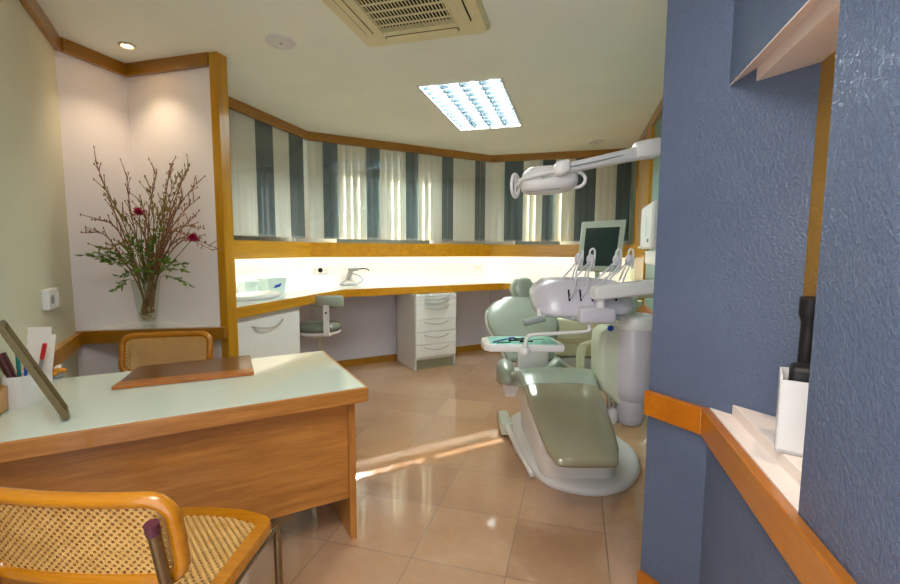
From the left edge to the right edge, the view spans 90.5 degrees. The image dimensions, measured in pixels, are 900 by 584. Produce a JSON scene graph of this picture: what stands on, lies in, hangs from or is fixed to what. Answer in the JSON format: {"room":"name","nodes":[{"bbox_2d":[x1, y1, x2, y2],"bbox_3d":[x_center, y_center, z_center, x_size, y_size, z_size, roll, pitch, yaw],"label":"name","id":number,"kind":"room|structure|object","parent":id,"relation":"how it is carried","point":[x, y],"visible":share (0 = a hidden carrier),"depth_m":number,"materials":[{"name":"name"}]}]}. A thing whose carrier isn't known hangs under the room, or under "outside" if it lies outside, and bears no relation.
{"room":"dental clinic","nodes":[
{"label":"dental clinic","id":0,"kind":"room"},
{"bbox_2d":[0,0,78,414],"bbox_3d":[-1.643,-0.093,1.468,0.100,2.494,2.750,-3,6,-29],"label":"wall","id":1,"kind":"structure","parent":0,"point":[34,236],"depth_m":2.06,"materials":[{"name":"beige paint"}]},
{"bbox_2d":[19,0,60,50],"bbox_3d":[-1.569,-1.298,1.364,0.030,0.075,2.700,-3,6,-29],"label":"trim","id":2,"kind":"structure","parent":1,"relation":"attached to","point":[32,7],"depth_m":2.27,"materials":[{"name":"brown wood"}]},
{"bbox_2d":[0,333,81,413],"bbox_3d":[-1.571,0.397,1.516,0.030,0.080,2.680,-3,6,-29],"label":"trim","id":3,"kind":"structure","parent":1,"relation":"attached to","point":[66,348],"depth_m":2.30,"materials":[{"name":"brown wood"}]},
{"bbox_2d":[41,287,59,310],"bbox_3d":[-1.974,0.033,2.210,0.036,0.100,0.170,-3,6,-29],"label":"wall socket","id":4,"kind":"object","parent":1,"relation":"attached to","point":[50,296],"visible":1,"depth_m":2.15,"materials":[{"name":"white plastic"}]},
{"bbox_2d":[55,291,59,303],"bbox_3d":[-1.980,0.029,2.249,0.006,0.064,0.045,-3,6,-29],"label":"rocker switch","id":5,"kind":"object","parent":4,"relation":"attached to","point":[56,292],"depth_m":2.24,"materials":[{"name":"white plastic"}]},
{"bbox_2d":[127,67,221,364],"bbox_3d":[-1.839,-0.240,3.009,0.790,2.494,0.080,2,6,16],"label":"wall","id":6,"kind":"structure","parent":0,"point":[170,112],"depth_m":2.91,"materials":[{"name":"white paint"}]},
{"bbox_2d":[75,321,227,343],"bbox_3d":[-1.838,0.269,2.787,0.738,0.079,0.432,2,6,16],"label":"corner shelf","id":7,"kind":"object","parent":6,"relation":"attached to","point":[109,334],"visible":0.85,"depth_m":2.79,"materials":[{"name":"brown wood"}]},
{"bbox_3d":[-1.931,0.071,2.845,0.163,0.302,0.163,0,5,0],"label":"glass vase","id":8,"kind":"object","parent":7,"relation":"on","visible":0},
{"bbox_2d":[139,307,155,319],"bbox_3d":[-1.930,0.134,2.850,0.086,0.089,0.080,0,5,0],"label":"pebbles","id":9,"kind":"object","parent":8,"relation":"in","point":[145,316],"visible":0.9,"depth_m":2.83,"materials":[{"name":"beige stone"}]},
{"bbox_2d":[132,207,147,306],"bbox_3d":[-1.813,-0.184,2.639,0.065,0.610,0.410,-3,6,-32],"label":"flower","id":10,"kind":"object","parent":9,"relation":"in","point":[137,211],"visible":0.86,"depth_m":2.48,"materials":[{"name":"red plant"}]},
{"bbox_2d":[143,233,198,303],"bbox_3d":[-1.672,-0.111,2.632,0.648,0.468,0.069,3,6,30],"label":"flower","id":11,"kind":"object","parent":9,"relation":"in","point":[193,237],"visible":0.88,"depth_m":2.47,"materials":[{"name":"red plant"}]},
{"bbox_2d":[76,146,221,313],"bbox_3d":[-1.688,-0.330,2.507,0.800,0.993,0.464,2,6,21],"label":"bouquet","id":12,"kind":"object","parent":8,"relation":"in","point":[159,254],"visible":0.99,"depth_m":2.60,"materials":[{"name":"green plant"}]},
{"bbox_2d":[125,52,208,77],"bbox_3d":[-1.805,-1.438,2.830,0.680,0.075,0.031,2,6,15],"label":"trim","id":13,"kind":"structure","parent":6,"relation":"attached to","point":[198,60],"depth_m":2.81,"materials":[{"name":"brown wood"}]},
{"bbox_2d":[208,51,238,357],"bbox_3d":[-1.442,-0.226,2.875,0.062,2.494,0.085,2,6,16],"label":"trim","id":14,"kind":"structure","parent":6,"relation":"attached to","point":[218,79],"depth_m":2.82,"materials":[{"name":"brown wood"}]},
{"bbox_2d":[228,96,307,139],"bbox_3d":[-1.684,-1.521,3.759,0.030,0.084,1.672,2,6,16],"label":"trim","id":15,"kind":"structure","parent":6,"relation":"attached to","point":[238,106],"depth_m":3.92,"materials":[{"name":"brown wood"}]},
{"bbox_2d":[55,50,299,375],"bbox_3d":[-1.984,-0.309,3.733,0.120,2.494,2.343,2,6,16],"label":"wall","id":16,"kind":"structure","parent":0,"point":[92,99],"depth_m":2.79,"materials":[{"name":"white paint"}]},
{"bbox_2d":[56,37,126,77],"bbox_3d":[-2.171,-1.430,2.728,0.030,0.075,0.425,2,6,16],"label":"trim","id":17,"kind":"structure","parent":16,"relation":"attached to","point":[68,47],"depth_m":2.70,"materials":[{"name":"brown wood"}]},
{"bbox_2d":[234,240,490,258],"bbox_3d":[-0.692,-0.414,4.422,3.473,0.155,1.194,-3,6,-29],"label":"trim","id":18,"kind":"structure","parent":16,"relation":"attached to","point":[318,249],"depth_m":4.86,"materials":[{"name":"brown wood"}]},
{"bbox_2d":[234,235,292,241],"bbox_3d":[-1.997,-0.919,3.988,0.120,0.980,1.834,2,6,16],"label":"window sill","id":19,"kind":"structure","parent":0,"point":[250,238],"depth_m":4.37,"materials":[{"name":"white paint"}]},
{"bbox_2d":[299,304,310,352],"bbox_3d":[-1.746,0.489,3.984,0.090,0.860,1.710,2,6,16],"label":"wall","id":20,"kind":"structure","parent":0,"point":[304,311],"depth_m":4.65,"materials":[{"name":"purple paint"}]},
{"bbox_2d":[293,154,336,242],"bbox_3d":[-1.514,-1.011,4.979,0.450,0.980,0.120,-3,6,-29],"label":"pier","id":21,"kind":"object","parent":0,"point":[306,239],"depth_m":4.89,"materials":[{"name":"white paint"}]},
{"bbox_2d":[37,0,667,154],"bbox_3d":[-0.199,-1.519,2.939,4.050,0.080,6.600,2,6,16],"label":"ceiling","id":22,"kind":"structure","parent":0,"point":[574,73],"depth_m":2.83,"materials":[{"name":"paint"}]},
{"bbox_2d":[118,42,135,49],"bbox_3d":[-1.906,-1.452,2.634,0.090,0.012,0.090,0,5,0],"label":"recessed light","id":23,"kind":"object","parent":22,"relation":"in","point":[125,45],"visible":1,"depth_m":2.63,"materials":[{"name":"silver metal"}]},
{"bbox_2d":[229,109,304,237],"bbox_3d":[-1.717,-1.023,3.834,0.036,1.078,1.615,2,6,16],"label":"vertical blind","id":24,"kind":"object","parent":22,"relation":"hanging from","point":[267,170],"visible":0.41,"depth_m":4.01,"materials":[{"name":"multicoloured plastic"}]},
{"bbox_2d":[265,34,295,48],"bbox_3d":[-0.975,-1.438,2.574,0.170,0.018,0.170,0,5,0],"label":"ceiling speaker","id":25,"kind":"object","parent":22,"relation":"attached to","point":[279,41],"visible":1,"depth_m":2.55,"materials":[{"name":"white plastic"}]},
{"bbox_2d":[307,140,485,240],"bbox_3d":[-0.484,-1.146,5.193,2.281,1.078,0.037,-3,6,-29],"label":"vertical blind","id":26,"kind":"object","parent":22,"relation":"hanging from","point":[355,192],"visible":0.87,"depth_m":5.09,"materials":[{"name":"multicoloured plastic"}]},
{"bbox_2d":[308,131,491,162],"bbox_3d":[-0.463,-1.643,5.114,2.302,0.084,0.030,-3,6,-29],"label":"trim","id":27,"kind":"structure","parent":22,"relation":"attached to","point":[312,136],"depth_m":5.01,"materials":[{"name":"brown wood"}]},
{"bbox_2d":[322,0,489,46],"bbox_3d":[-0.226,-1.386,2.155,0.726,0.036,0.726,2,6,16],"label":"air conditioner","id":28,"kind":"object","parent":22,"relation":"attached to","point":[375,22],"visible":1,"depth_m":2.27,"materials":[{"name":"beige plastic"}]},
{"bbox_2d":[333,0,372,35],"bbox_3d":[-0.488,-1.380,2.229,0.145,0.007,0.407,0,5,0],"label":"outlet","id":29,"kind":"object","parent":28,"relation":"attached to","point":[354,14],"depth_m":2.23,"materials":[{"name":"beige plastic"}]},
{"bbox_2d":[351,0,456,33],"bbox_3d":[-0.226,-1.381,2.155,0.424,0.022,0.424,2,6,16],"label":"grille","id":30,"kind":"object","parent":28,"relation":"attached to","point":[384,16],"depth_m":2.23,"materials":[{"name":"beige plastic"}]},
{"bbox_2d":[386,27,459,39],"bbox_3d":[-0.153,-1.396,2.417,0.407,0.007,0.145,0,5,0],"label":"outlet","id":31,"kind":"object","parent":28,"relation":"attached to","point":[392,33],"depth_m":2.40,"materials":[{"name":"beige plastic"}]},
{"bbox_2d":[453,0,470,21],"bbox_3d":[0.036,-1.364,2.083,0.145,0.007,0.407,0,5,0],"label":"outlet","id":32,"kind":"object","parent":28,"relation":"attached to","point":[461,8],"depth_m":2.18,"materials":[{"name":"beige plastic"}]},
{"bbox_2d":[416,77,522,130],"bbox_3d":[0.229,-1.580,3.789,0.636,0.055,1.272,2,6,16],"label":"ceiling light","id":33,"kind":"object","parent":22,"relation":"attached to","point":[480,104],"visible":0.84,"depth_m":3.69,"materials":[{"name":"white metal"}]},
{"bbox_2d":[492,158,631,240],"bbox_3d":[1.352,-1.169,5.530,1.673,1.078,0.040,2,6,16],"label":"vertical blind","id":34,"kind":"object","parent":22,"relation":"hanging from","point":[554,217],"visible":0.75,"depth_m":5.55,"materials":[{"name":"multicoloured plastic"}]},
{"bbox_2d":[587,139,604,143],"bbox_3d":[1.600,-1.646,4.893,0.180,0.018,0.180,0,5,0],"label":"ceiling speaker","id":35,"kind":"object","parent":22,"relation":"attached to","point":[593,141],"visible":1,"depth_m":4.86,"materials":[{"name":"white plastic"}]},
{"bbox_2d":[103,349,647,583],"bbox_3d":[-0.211,1.029,3.180,4.050,0.050,6.600,2,6,16],"label":"floor","id":36,"kind":"structure","parent":0,"point":[444,496],"depth_m":2.24,"materials":[{"name":"tile"}]},
{"bbox_2d":[0,486,282,583],"bbox_3d":[-0.810,0.790,1.228,0.483,0.787,0.557,1,5,3],"label":"cane chair","id":37,"kind":"object","parent":36,"relation":"on","point":[147,562],"visible":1,"depth_m":0.98,"materials":[{"name":"orange wicker"}]},
{"bbox_2d":[118,331,212,371],"bbox_3d":[-1.580,0.660,2.390,0.483,0.820,0.557,-1,6,-14],"label":"cane chair","id":38,"kind":"object","parent":36,"relation":"on","point":[125,357],"visible":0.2,"depth_m":2.58,"materials":[{"name":"brown wicker"}]},
{"bbox_2d":[0,351,368,583],"bbox_3d":[-1.097,0.755,2.005,1.255,0.708,0.800,-3,6,-29],"label":"desk","id":39,"kind":"object","parent":36,"relation":"on","point":[279,440],"visible":0.82,"depth_m":1.75,"materials":[{"name":"brown wood"}]},
{"bbox_2d":[2,372,41,408],"bbox_3d":[-1.629,0.369,1.693,0.116,0.115,0.115,0,5,0],"label":"pen cup","id":40,"kind":"object","parent":39,"relation":"on","point":[23,391],"visible":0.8,"depth_m":1.66,"materials":[{"name":"white plastic"}]},
{"bbox_2d":[0,352,16,377],"bbox_3d":[-1.636,0.322,1.667,0.087,0.199,0.032,-1,6,-17],"label":"pen","id":41,"kind":"object","parent":40,"relation":"in","point":[6,366],"visible":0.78,"depth_m":1.65,"materials":[{"name":"red plastic"}]},
{"bbox_2d":[15,355,21,376],"bbox_3d":[-1.649,0.313,1.708,0.014,0.202,0.041,-5,8,-45],"label":"pen","id":42,"kind":"object","parent":40,"relation":"in","point":[18,363],"visible":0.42,"depth_m":1.70,"materials":[{"name":"teal plastic"}]},
{"bbox_2d":[0,319,69,420],"bbox_3d":[-1.436,0.267,1.542,0.242,0.340,0.136,-1,6,-15],"label":"picture frame","id":43,"kind":"object","parent":39,"relation":"on","point":[6,331],"visible":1,"depth_m":1.51,"materials":[{"name":"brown wood"}]},
{"bbox_2d":[44,372,52,381],"bbox_3d":[-1.825,0.366,1.956,0.120,0.070,0.060,-5,7,-43],"label":"card holder","id":44,"kind":"object","parent":39,"relation":"on","point":[49,375],"visible":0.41,"depth_m":1.97,"materials":[{"name":"white plastic"}]},
{"bbox_2d":[27,342,43,371],"bbox_3d":[-1.827,0.308,1.933,0.097,0.172,0.002,-5,7,-43],"label":"card","id":45,"kind":"object","parent":44,"relation":"in","point":[33,348],"visible":0.21,"depth_m":1.94,"materials":[{"name":"white paper"}]},
{"bbox_2d":[28,327,51,333],"bbox_3d":[-1.831,0.271,1.967,0.125,0.241,0.002,-5,7,-43],"label":"card","id":46,"kind":"object","parent":44,"relation":"in","point":[31,330],"visible":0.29,"depth_m":1.97,"materials":[{"name":"white paper"}]},
{"bbox_2d":[27,334,55,372],"bbox_3d":[-1.811,0.287,1.968,0.122,0.214,0.002,-5,7,-43],"label":"card","id":47,"kind":"object","parent":44,"relation":"in","point":[50,339],"visible":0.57,"depth_m":1.98,"materials":[{"name":"white paper"}]},
{"bbox_2d":[39,343,46,368],"bbox_3d":[-1.778,0.307,1.941,0.064,0.174,0.016,1,5,5],"label":"pen","id":48,"kind":"object","parent":44,"relation":"in","point":[44,345],"visible":0.67,"depth_m":1.93,"materials":[{"name":"red plastic"}]},
{"bbox_2d":[52,365,66,378],"bbox_3d":[-1.800,0.365,2.036,0.069,0.057,0.063,2,6,22],"label":"flower ornament","id":49,"kind":"object","parent":39,"relation":"on","point":[57,372],"visible":0.78,"depth_m":2.03,"materials":[{"name":"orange plastic"}]},
{"bbox_2d":[112,355,253,389],"bbox_3d":[-1.249,0.377,2.146,0.564,0.016,0.406,-3,6,-29],"label":"folder","id":50,"kind":"object","parent":39,"relation":"on","point":[236,366],"visible":1,"depth_m":2.11,"materials":[{"name":"brown leather"}]},
{"bbox_2d":[237,306,299,357],"bbox_3d":[-1.565,0.556,3.480,0.434,0.822,0.810,2,6,16],"label":"base cabinet","id":51,"kind":"object","parent":36,"relation":"on","point":[275,333],"visible":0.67,"depth_m":3.42,"materials":[{"name":"white laminate"}]},
{"bbox_2d":[300,295,343,350],"bbox_3d":[-1.164,0.465,4.035,0.542,0.901,0.553,0,5,0],"label":"stool","id":52,"kind":"object","parent":36,"relation":"on","point":[318,329],"visible":0.66,"depth_m":3.85,"materials":[{"name":"green leather"}]},
{"bbox_2d":[397,292,456,370],"bbox_3d":[-0.267,0.411,5.087,0.508,0.820,0.552,-3,6,-29],"label":"drawer unit","id":53,"kind":"object","parent":36,"relation":"on","point":[426,322],"visible":0.98,"depth_m":4.90,"materials":[{"name":"white laminate"}]},
{"bbox_2d":[485,278,639,495],"bbox_3d":[0.718,0.497,2.808,0.918,1.087,1.623,0,5,0],"label":"dental chair","id":54,"kind":"object","parent":36,"relation":"on","point":[562,433],"visible":0.82,"depth_m":2.48,"materials":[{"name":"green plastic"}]},
{"bbox_2d":[496,367,611,467],"bbox_3d":[0.610,0.614,2.549,0.605,0.292,1.079,0,5,0],"label":"seat cushion","id":55,"kind":"object","parent":54,"relation":"on","point":[567,408],"depth_m":2.31,"materials":[{"name":"green leather"}]},
{"bbox_2d":[591,294,653,425],"bbox_3d":[1.050,0.363,2.649,0.431,0.786,0.371,-4,7,-37],"label":"dental cuspidor unit","id":56,"kind":"object","parent":54,"relation":"attached to","point":[620,350],"visible":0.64,"depth_m":2.52,"materials":[{"name":"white plastic"}]},
{"bbox_2d":[523,248,653,325],"bbox_3d":[0.843,-0.038,2.477,0.914,0.412,0.420,0,5,0],"label":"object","id":57,"kind":"object","parent":56,"relation":"attached to","point":[584,300],"visible":0.94,"depth_m":2.36,"materials":[{"name":"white plastic"}]},
{"bbox_2d":[481,324,591,356],"bbox_3d":[0.456,0.224,2.433,0.569,0.206,0.296,0,5,0],"label":"tray","id":58,"kind":"object","parent":57,"relation":"attached to","point":[548,344],"visible":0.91,"depth_m":2.35,"materials":[{"name":"white plastic"}]},
{"bbox_2d":[577,220,652,297],"bbox_3d":[1.300,-0.237,3.280,0.738,0.579,0.169,0,5,-3],"label":"monitor","id":59,"kind":"object","parent":57,"relation":"attached to","point":[606,237],"visible":0.66,"depth_m":3.24,"materials":[{"name":"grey plastic"}]},
{"bbox_2d":[615,400,644,425],"bbox_3d":[1.053,0.684,2.606,0.175,0.155,0.175,0,5,0],"label":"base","id":60,"kind":"object","parent":56,"relation":"on","point":[627,412],"depth_m":2.53,"materials":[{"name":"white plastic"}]},
{"bbox_2d":[636,300,642,308],"bbox_3d":[1.092,0.081,2.769,0.190,0.060,0.190,0,5,0],"label":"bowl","id":61,"kind":"object","parent":56,"relation":"on","point":[639,303],"depth_m":2.70,"materials":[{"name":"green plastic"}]},
{"bbox_2d":[548,318,601,391],"bbox_3d":[1.009,0.575,3.674,0.406,0.772,0.312,0,5,0],"label":"base cabinet","id":62,"kind":"object","parent":36,"relation":"on","point":[571,342],"visible":0.09,"depth_m":3.51,"materials":[{"name":"beige plastic"}]},
{"bbox_2d":[337,239,428,243],"bbox_3d":[-0.677,-0.642,5.583,2.658,0.220,0.035,-3,6,-29],"label":"wall","id":63,"kind":"structure","parent":0,"point":[338,240],"depth_m":5.47,"materials":[{"name":"white paint"}]},
{"bbox_2d":[299,257,487,285],"bbox_3d":[-0.589,-0.288,5.457,2.542,0.540,0.120,-3,6,-29],"label":"wall","id":64,"kind":"structure","parent":0,"point":[381,269],"depth_m":5.33,"materials":[{"name":"white paint"}]},
{"bbox_2d":[312,267,327,273],"bbox_3d":[-1.428,-0.240,4.908,0.180,0.075,0.019,-3,6,-29],"label":"wall socket","id":65,"kind":"object","parent":64,"relation":"attached to","point":[315,270],"visible":1,"depth_m":4.90,"materials":[{"name":"white plastic"}]},
{"bbox_2d":[474,264,481,269],"bbox_3d":[0.370,-0.332,5.914,0.110,0.075,0.019,-3,6,-29],"label":"wall socket","id":66,"kind":"object","parent":64,"relation":"attached to","point":[476,266],"visible":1,"depth_m":5.91,"materials":[{"name":"white plastic"}]},
{"bbox_2d":[303,139,486,243],"bbox_3d":[-0.571,-1.143,5.499,2.769,1.154,0.120,-3,6,-29],"label":"wall","id":67,"kind":"structure","parent":0,"point":[430,241],"depth_m":5.90,"materials":[{"name":"white paint"}]},
{"bbox_2d":[310,290,489,360],"bbox_3d":[-0.501,0.364,5.357,2.376,0.860,0.090,-3,6,-29],"label":"wall","id":68,"kind":"structure","parent":0,"point":[369,323],"depth_m":5.11,"materials":[{"name":"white paint"}]},
{"bbox_2d":[237,280,535,318],"bbox_3d":[-0.142,-0.008,4.704,4.925,0.077,1.686,-3,6,-30],"label":"countertop","id":69,"kind":"structure","parent":68,"relation":"on","point":[292,297],"depth_m":4.59,"materials":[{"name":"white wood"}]},
{"bbox_2d":[237,280,259,292],"bbox_3d":[-1.772,-0.037,3.926,0.107,0.118,0.171,3,6,25],"label":"plastic tub","id":70,"kind":"object","parent":69,"relation":"on","point":[251,285],"visible":0.8,"depth_m":3.88,"materials":[{"name":"white plastic"}]},
{"bbox_2d":[236,291,280,300],"bbox_3d":[-1.603,0.031,3.646,0.337,0.035,0.535,2,6,16],"label":"sink basin","id":71,"kind":"object","parent":69,"relation":"in","point":[255,295],"visible":0.82,"depth_m":3.66,"materials":[{"name":"white ceramic"}]},
{"bbox_2d":[256,277,287,291],"bbox_3d":[-1.649,-0.065,4.140,0.160,0.133,0.246,3,6,27],"label":"plastic tub","id":72,"kind":"object","parent":69,"relation":"on","point":[270,283],"visible":0.94,"depth_m":4.07,"materials":[{"name":"white plastic"}]},
{"bbox_2d":[340,266,368,285],"bbox_3d":[-1.076,-0.181,4.979,0.328,0.212,0.200,2,6,16],"label":"faucet","id":73,"kind":"object","parent":69,"relation":"on","point":[347,282],"visible":1,"depth_m":4.97,"materials":[{"name":"silver metal"}]},
{"bbox_2d":[336,344,482,366],"bbox_3d":[-0.476,0.760,5.346,2.302,0.075,0.020,-3,6,-29],"label":"baseboard","id":74,"kind":"structure","parent":68,"relation":"attached to","point":[392,357],"depth_m":5.14,"materials":[{"name":"brown wood"}]},
{"bbox_2d":[490,290,512,305],"bbox_3d":[1.343,0.341,5.698,1.750,0.860,0.090,2,6,16],"label":"wall","id":75,"kind":"structure","parent":0,"point":[495,295],"depth_m":5.83,"materials":[{"name":"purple paint"}]},
{"bbox_2d":[515,241,559,244],"bbox_3d":[1.379,-0.670,5.977,1.890,0.220,0.036,2,6,16],"label":"wall","id":76,"kind":"structure","parent":0,"point":[516,242],"depth_m":6.02,"materials":[{"name":"grey paint"}]},
{"bbox_2d":[487,257,627,281],"bbox_3d":[1.356,-0.314,5.827,1.832,0.540,0.120,2,6,16],"label":"wall","id":77,"kind":"structure","parent":0,"point":[499,268],"depth_m":5.83,"materials":[{"name":"white paint"}]},
{"bbox_2d":[486,161,632,244],"bbox_3d":[1.402,-1.166,5.838,2.000,1.154,0.121,2,6,16],"label":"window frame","id":78,"kind":"structure","parent":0,"point":[489,176],"depth_m":6.00,"materials":[{"name":"white paint"}]},
{"bbox_2d":[491,244,628,257],"bbox_3d":[1.349,-0.512,5.549,1.708,0.155,0.021,2,6,16],"label":"trim","id":79,"kind":"structure","parent":78,"relation":"attached to","point":[496,250],"depth_m":5.61,"materials":[{"name":"brown wood"}]},
{"bbox_2d":[492,148,628,162],"bbox_3d":[1.354,-1.667,5.445,1.712,0.084,0.030,2,6,16],"label":"trim","id":80,"kind":"structure","parent":78,"relation":"attached to","point":[585,153],"depth_m":5.46,"materials":[{"name":"brown wood"}]},
{"bbox_2d":[510,137,660,198],"bbox_3d":[0.715,-0.927,2.163,0.849,0.942,0.261,0,5,0],"label":"lamp","id":81,"kind":"object","parent":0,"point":[561,177],"visible":0.8,"depth_m":2.13,"materials":[{"name":"white plastic"}]},
{"bbox_2d":[630,116,661,310],"bbox_3d":[1.783,-0.291,3.722,0.120,2.494,3.950,2,6,16],"label":"wall","id":82,"kind":"structure","parent":0,"point":[650,269],"depth_m":3.97,"materials":[{"name":"white paint"}]},
{"bbox_2d":[628,259,635,280],"bbox_3d":[2.118,-0.237,5.181,0.014,0.315,0.720,2,6,16],"label":"wall","id":83,"kind":"structure","parent":82,"relation":"attached to","point":[631,272],"depth_m":5.12,"materials":[{"name":"white paint"}]},
{"bbox_2d":[629,244,648,259],"bbox_3d":[1.978,-0.429,4.707,0.040,0.155,1.270,2,6,16],"label":"trim","id":84,"kind":"structure","parent":82,"relation":"attached to","point":[638,253],"depth_m":4.55,"materials":[{"name":"brown wood"}]},
{"bbox_2d":[635,259,645,311],"bbox_3d":[1.938,0.269,4.601,0.020,1.215,0.580,2,6,16],"label":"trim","id":85,"kind":"structure","parent":82,"relation":"attached to","point":[640,266],"depth_m":4.46,"materials":[{"name":"brown wood"}]},
{"bbox_2d":[633,126,654,243],"bbox_3d":[1.948,-1.011,4.515,0.030,1.040,0.990,2,6,16],"label":"trim","id":86,"kind":"structure","parent":82,"relation":"attached to","point":[644,168],"depth_m":4.57,"materials":[{"name":"brown wood"}]},
{"bbox_2d":[640,304,652,313],"bbox_3d":[1.513,0.272,3.094,0.031,0.090,2.500,2,6,16],"label":"trim","id":87,"kind":"structure","parent":82,"relation":"attached to","point":[644,309],"depth_m":4.02,"materials":[{"name":"brown wood"}]},
{"bbox_2d":[638,200,657,248],"bbox_3d":[1.510,-0.479,3.280,0.180,0.330,0.530,2,6,16],"label":"dispenser","id":88,"kind":"object","parent":82,"relation":"attached to","point":[649,212],"visible":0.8,"depth_m":3.14,"materials":[{"name":"white plastic"}]},
{"bbox_2d":[637,98,662,141],"bbox_3d":[1.685,-1.482,3.518,0.031,0.084,3.520,2,6,16],"label":"trim","id":89,"kind":"structure","parent":82,"relation":"attached to","point":[657,114],"depth_m":3.89,"materials":[{"name":"brown wood"}]},
{"bbox_2d":[645,251,655,264],"bbox_3d":[1.505,-0.245,3.204,0.134,0.097,0.508,2,6,16],"label":"wall box","id":90,"kind":"object","parent":82,"relation":"attached to","point":[649,255],"visible":0.31,"depth_m":3.21,"materials":[{"name":"white plastic"}]},
{"bbox_2d":[640,0,820,583],"bbox_3d":[1.073,-0.089,1.555,0.673,2.494,0.726,2,6,16],"label":"wall column","id":91,"kind":"structure","parent":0,"point":[736,160],"depth_m":1.41,"materials":[{"name":"blue paint"}]},
{"bbox_2d":[637,569,659,583],"bbox_3d":[0.780,1.116,1.619,0.017,0.080,0.225,-3,6,-29],"label":"baseboard","id":92,"kind":"structure","parent":91,"relation":"attached to","point":[642,577],"depth_m":1.69,"materials":[{"name":"orange wood"}]},
{"bbox_2d":[699,0,807,583],"bbox_3d":[0.803,0.019,0.396,0.464,2.494,1.989,2,6,16],"label":"wall","id":93,"kind":"structure","parent":0,"point":[736,548],"depth_m":1.20,"materials":[{"name":"blue paint"}]},
{"bbox_2d":[643,390,707,434],"bbox_3d":[0.778,0.414,1.550,0.028,0.090,0.224,-3,6,-29],"label":"trim","id":94,"kind":"structure","parent":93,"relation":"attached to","point":[680,413],"depth_m":1.54,"materials":[{"name":"brown wood"}]},
{"bbox_2d":[710,408,799,512],"bbox_3d":[0.788,0.408,1.159,0.049,0.007,0.604,2,6,16],"label":"shelf","id":95,"kind":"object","parent":93,"relation":"on","point":[787,486],"depth_m":1.09,"materials":[{"name":"paint"}]},
{"bbox_2d":[732,405,802,485],"bbox_3d":[0.861,0.396,1.111,0.115,0.040,0.554,2,6,16],"label":"paper","id":96,"kind":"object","parent":93,"relation":"on","point":[761,426],"depth_m":1.18,"materials":[{"name":"paper"}]},
{"bbox_2d":[774,366,808,456],"bbox_3d":[0.836,0.286,1.069,0.084,0.185,0.100,4,7,35],"label":"holder","id":97,"kind":"object","parent":96,"relation":"on","point":[792,397],"visible":0.57,"depth_m":1.04,"materials":[{"name":"plastic"}]},
{"bbox_2d":[788,362,809,382],"bbox_3d":[0.842,0.271,1.067,0.058,0.195,0.074,4,7,35],"label":"case","id":98,"kind":"object","parent":97,"relation":"in","point":[800,372],"visible":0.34,"depth_m":1.04,"materials":[{"name":"plastic"}]},
{"bbox_2d":[797,296,815,363],"bbox_3d":[0.900,0.191,1.134,0.056,0.362,0.064,2,6,16],"label":"handset","id":99,"kind":"object","parent":98,"relation":"in","point":[806,311],"visible":0.23,"depth_m":1.11,"materials":[{"name":"plastic"}]},
{"bbox_2d":[701,409,856,583],"bbox_3d":[0.565,0.512,0.508,0.027,0.090,1.987,2,6,16],"label":"trim","id":100,"kind":"structure","parent":93,"relation":"attached to","point":[810,560],"depth_m":0.92,"materials":[{"name":"orange wood"}]},
{"bbox_2d":[800,51,835,324],"bbox_3d":[1.049,-0.423,0.922,0.300,1.709,0.440,2,6,16],"label":"trim","id":101,"kind":"structure","parent":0,"point":[828,64],"depth_m":1.15,"materials":[{"name":"brown wood"}]},
{"bbox_2d":[798,0,899,583],"bbox_3d":[0.724,-0.344,0.069,0.464,1.709,1.385,2,6,16],"label":"wall","id":102,"kind":"structure","parent":0,"point":[849,497],"depth_m":0.71,"materials":[{"name":"blue paint"}]},
{"bbox_3d":[0.920,-0.963,0.960,0.200,0.644,0.540,2,6,16],"label":"wall","id":103,"kind":"structure","parent":0,"visible":0},
{"bbox_2d":[730,0,839,85],"bbox_3d":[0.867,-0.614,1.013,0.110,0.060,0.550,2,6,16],"label":"trim","id":104,"kind":"structure","parent":103,"relation":"attached to","point":[814,39],"depth_m":1.07,"materials":[{"name":"paint"}]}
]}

